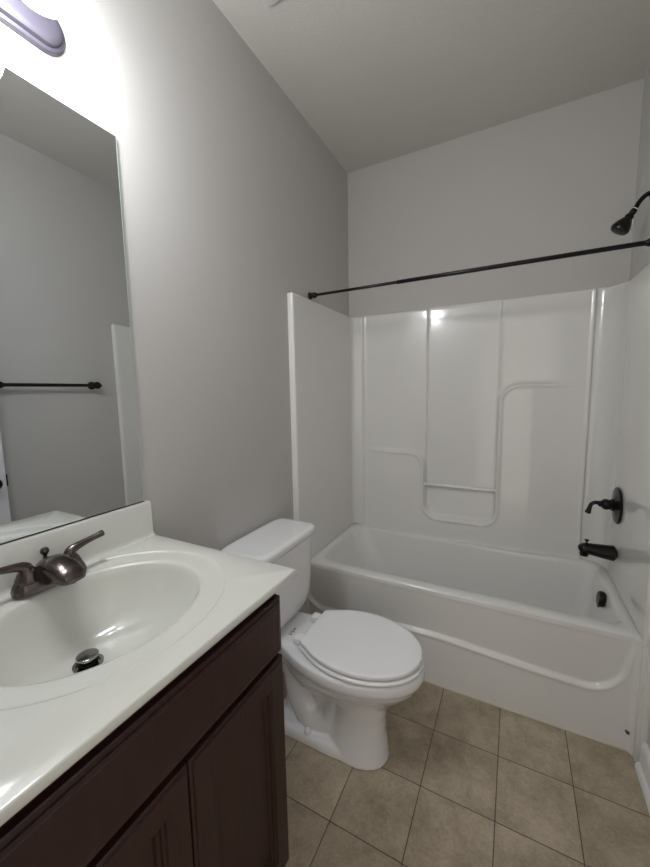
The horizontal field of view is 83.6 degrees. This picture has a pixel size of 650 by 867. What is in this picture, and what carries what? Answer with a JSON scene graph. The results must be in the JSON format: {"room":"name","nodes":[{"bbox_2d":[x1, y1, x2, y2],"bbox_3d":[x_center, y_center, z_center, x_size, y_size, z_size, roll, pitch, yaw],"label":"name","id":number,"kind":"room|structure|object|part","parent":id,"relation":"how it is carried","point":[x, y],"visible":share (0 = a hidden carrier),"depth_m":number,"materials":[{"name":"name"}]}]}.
{"room":"bathroom","nodes":[
{"label":"bathroom","id":0,"kind":"room"},
{"bbox_2d":[0,0,348,550],"bbox_3d":[-0.382,-0.159,1.445,0.100,2.648,2.360,2,7,27],"label":"wall","id":1,"kind":"structure","parent":0,"point":[232,203],"depth_m":1.25,"materials":[{"name":"grey paint"}]},
{"bbox_2d":[0,0,81,55],"bbox_3d":[-0.606,-0.869,0.596,0.230,0.184,0.444,2,7,27],"label":"vanity light","id":2,"kind":"object","parent":1,"relation":"attached to","point":[35,21],"visible":1,"depth_m":0.76,"materials":[{"name":"white glass"}]},
{"bbox_3d":[-0.518,-0.851,0.660,0.132,0.132,0.132,2,7,27],"label":"lamp shade","id":3,"kind":"part","parent":2,"relation":"part of","materials":[{"name":"white glass"}]},
{"bbox_2d":[0,63,143,544],"bbox_3d":[-0.677,-0.258,0.751,0.005,0.985,0.589,2,7,27],"label":"wall mirror","id":4,"kind":"object","parent":1,"relation":"attached to","point":[70,444],"visible":1,"depth_m":0.85,"materials":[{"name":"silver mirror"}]},
{"bbox_2d":[0,500,155,596],"bbox_3d":[-0.654,0.282,0.814,0.028,0.101,0.601,2,7,27],"label":"backsplash","id":5,"kind":"structure","parent":1,"relation":"attached to","point":[125,526],"depth_m":0.91,"materials":[{"name":"grey stone"}]},
{"bbox_2d":[308,238,649,299],"bbox_3d":[0.542,-0.682,1.550,1.403,0.036,0.036,2,7,27],"label":"shower curtain rod","id":6,"kind":"object","parent":1,"relation":"attached to","point":[645,242],"visible":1,"depth_m":1.46,"materials":[{"name":"black metal"}]},
{"bbox_2d":[213,0,649,172],"bbox_3d":[0.261,-1.486,0.943,1.604,0.080,2.360,2,7,27],"label":"ceiling","id":7,"kind":"structure","parent":0,"point":[377,81],"depth_m":1.47,"materials":[{"name":"white paint"}]},
{"bbox_2d":[263,0,278,6],"bbox_3d":[-0.138,-1.443,1.066,0.270,0.018,0.270,2,7,27],"label":"exhaust fan","id":8,"kind":"object","parent":7,"relation":"attached to","point":[268,3],"visible":1,"depth_m":1.23,"materials":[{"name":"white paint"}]},
{"bbox_2d":[283,672,649,866],"bbox_3d":[0.221,1.230,1.085,1.604,0.050,2.740,2,7,27],"label":"floor","id":9,"kind":"structure","parent":0,"point":[464,781],"depth_m":1.19,"materials":[{"name":"tile"}]},
{"bbox_2d":[0,594,288,866],"bbox_3d":[-0.443,0.803,0.764,0.485,0.894,0.579,2,7,27],"label":"vanity cabinet","id":10,"kind":"object","parent":9,"relation":"on","point":[196,776],"visible":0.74,"depth_m":0.63,"materials":[{"name":"brown wood"}]},
{"bbox_3d":[-0.303,0.865,0.534,0.019,0.569,0.286,2,7,27],"label":"cabinet door","id":11,"kind":"part","parent":10,"relation":"part of","materials":[{"name":"brown wood"}]},
{"bbox_2d":[0,500,295,826],"bbox_3d":[-0.435,0.365,0.709,0.518,0.250,0.601,2,7,27],"label":"countertop","id":12,"kind":"structure","parent":10,"relation":"on","point":[78,659],"depth_m":0.74,"materials":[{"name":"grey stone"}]},
{"bbox_2d":[0,530,104,598],"bbox_3d":[-0.580,0.293,0.790,0.135,0.080,0.243,2,7,27],"label":"sink faucet","id":13,"kind":"object","parent":12,"relation":"on","point":[67,568],"visible":1,"depth_m":0.76,"materials":[{"name":"brown metal"}]},
{"bbox_3d":[-0.643,0.287,0.744,0.047,0.056,0.104,2,7,27],"label":"lever handle","id":14,"kind":"part","parent":13,"relation":"part of","materials":[{"name":"brown metal"}]},
{"bbox_3d":[-0.630,0.288,0.821,0.018,0.064,0.018,2,7,27],"label":"lift rod","id":15,"kind":"part","parent":13,"relation":"part of","materials":[{"name":"brown metal"}]},
{"bbox_3d":[-0.610,0.317,0.809,0.058,0.029,0.144,2,7,27],"label":"plate","id":16,"kind":"part","parent":13,"relation":"part of","materials":[{"name":"brown metal"}]},
{"bbox_3d":[-0.578,0.296,0.789,0.130,0.061,0.066,2,7,27],"label":"spout","id":17,"kind":"part","parent":13,"relation":"part of","materials":[{"name":"brown metal"}]},
{"bbox_3d":[-0.579,0.272,0.866,0.047,0.056,0.104,2,7,27],"label":"lever handle","id":18,"kind":"part","parent":13,"relation":"part of","materials":[{"name":"brown metal"}]},
{"bbox_3d":[-0.169,0.834,0.789,0.019,0.569,0.287,2,7,27],"label":"cabinet door","id":19,"kind":"part","parent":10,"relation":"part of","materials":[{"name":"brown wood"}]},
{"bbox_2d":[221,518,424,770],"bbox_3d":[0.015,0.793,1.381,0.719,0.758,0.404,2,7,27],"label":"toilet","id":20,"kind":"object","parent":9,"relation":"on","point":[343,670],"visible":0.84,"depth_m":1.31,"materials":[{"name":"white ceramic"}]},
{"bbox_3d":[-0.214,0.425,1.455,0.216,0.036,0.404,2,7,27],"label":"tank lid","id":21,"kind":"part","parent":20,"relation":"part of","materials":[{"name":"white ceramic"}]},
{"bbox_3d":[-0.212,0.603,1.476,0.193,0.322,0.380,2,7,27],"label":"tank","id":22,"kind":"part","parent":20,"relation":"part of","materials":[{"name":"white ceramic"}]},
{"bbox_3d":[0.031,0.972,1.395,0.691,0.398,0.343,2,7,27],"label":"bowl","id":23,"kind":"part","parent":20,"relation":"part of","materials":[{"name":"white ceramic"}]},
{"bbox_3d":[0.139,0.750,1.311,0.418,0.020,0.331,2,7,27],"label":"lid","id":24,"kind":"part","parent":20,"relation":"part of","materials":[{"name":"white plastic"}]},
{"bbox_3d":[0.140,0.773,1.313,0.428,0.015,0.337,2,7,27],"label":"seat","id":25,"kind":"part","parent":20,"relation":"part of","materials":[{"name":"white plastic"}]},
{"bbox_2d":[299,523,649,761],"bbox_3d":[0.628,0.885,1.841,1.403,0.448,0.756,2,7,27],"label":"bathtub","id":26,"kind":"object","parent":9,"relation":"on","point":[547,639],"visible":0.8,"depth_m":1.58,"materials":[{"name":"white plastic"}]},
{"bbox_2d":[287,262,649,644],"bbox_3d":[0.623,-0.007,1.759,1.403,1.340,0.712,2,7,27],"label":"shower surround","id":27,"kind":"object","parent":26,"relation":"on","point":[496,423],"visible":0.99,"depth_m":1.93,"materials":[{"name":"white plastic"}]},
{"bbox_2d":[578,539,617,560],"bbox_3d":[1.218,0.519,1.628,0.143,0.081,0.068,2,7,27],"label":"tub spout","id":28,"kind":"object","parent":27,"relation":"attached to","point":[608,552],"visible":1,"depth_m":1.61,"materials":[{"name":"black metal"}]},
{"bbox_2d":[585,487,622,523],"bbox_3d":[1.242,0.316,1.635,0.120,0.164,0.164,2,7,27],"label":"shower valve","id":29,"kind":"object","parent":27,"relation":"attached to","point":[615,504],"visible":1,"depth_m":1.60,"materials":[{"name":"black metal"}]},
{"bbox_3d":[1.236,0.328,1.640,0.106,0.078,0.054,2,7,27],"label":"lever handle","id":30,"kind":"part","parent":29,"relation":"part of","materials":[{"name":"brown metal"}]},
{"bbox_2d":[311,523,639,642],"bbox_3d":[0.658,0.829,1.886,1.372,0.348,0.636,2,7,27],"label":"tub basin","id":31,"kind":"object","parent":26,"relation":"in","point":[439,590],"depth_m":1.81,"materials":[{"name":"white plastic"}]},
{"bbox_3d":[1.207,0.726,1.591,0.030,0.073,0.068,2,7,27],"label":"overflow plate","id":32,"kind":"part","parent":26,"relation":"part of","materials":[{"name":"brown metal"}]},
{"bbox_2d":[347,79,643,558],"bbox_3d":[0.806,-0.254,2.094,1.404,2.648,0.100,2,7,27],"label":"wall","id":33,"kind":"structure","parent":0,"point":[555,180],"depth_m":1.87,"materials":[{"name":"grey paint"}]},
{"bbox_2d":[629,66,649,749],"bbox_3d":[0.952,-0.103,0.752,0.100,2.648,2.360,2,7,27],"label":"wall","id":34,"kind":"structure","parent":0,"point":[640,256],"depth_m":1.53,"materials":[{"name":"grey paint"}]},
{"bbox_2d":[610,191,649,235],"bbox_3d":[1.208,-0.875,1.431,0.128,0.168,0.068,2,7,27],"label":"showerhead","id":35,"kind":"object","parent":34,"relation":"attached to","point":[621,227],"visible":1,"depth_m":1.43,"materials":[{"name":"black metal"}]},
{"bbox_3d":[1.236,-0.905,1.413,0.063,0.063,0.017,2,7,27],"label":"shower arm","id":36,"kind":"part","parent":35,"relation":"part of","materials":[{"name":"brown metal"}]},
{"bbox_2d":[634,742,649,814],"bbox_3d":[0.947,1.150,0.980,0.026,0.108,0.642,2,7,27],"label":"baseboard","id":37,"kind":"structure","parent":34,"relation":"attached to","point":[642,768],"depth_m":1.21,"materials":[{"name":"white paint"}]}
]}

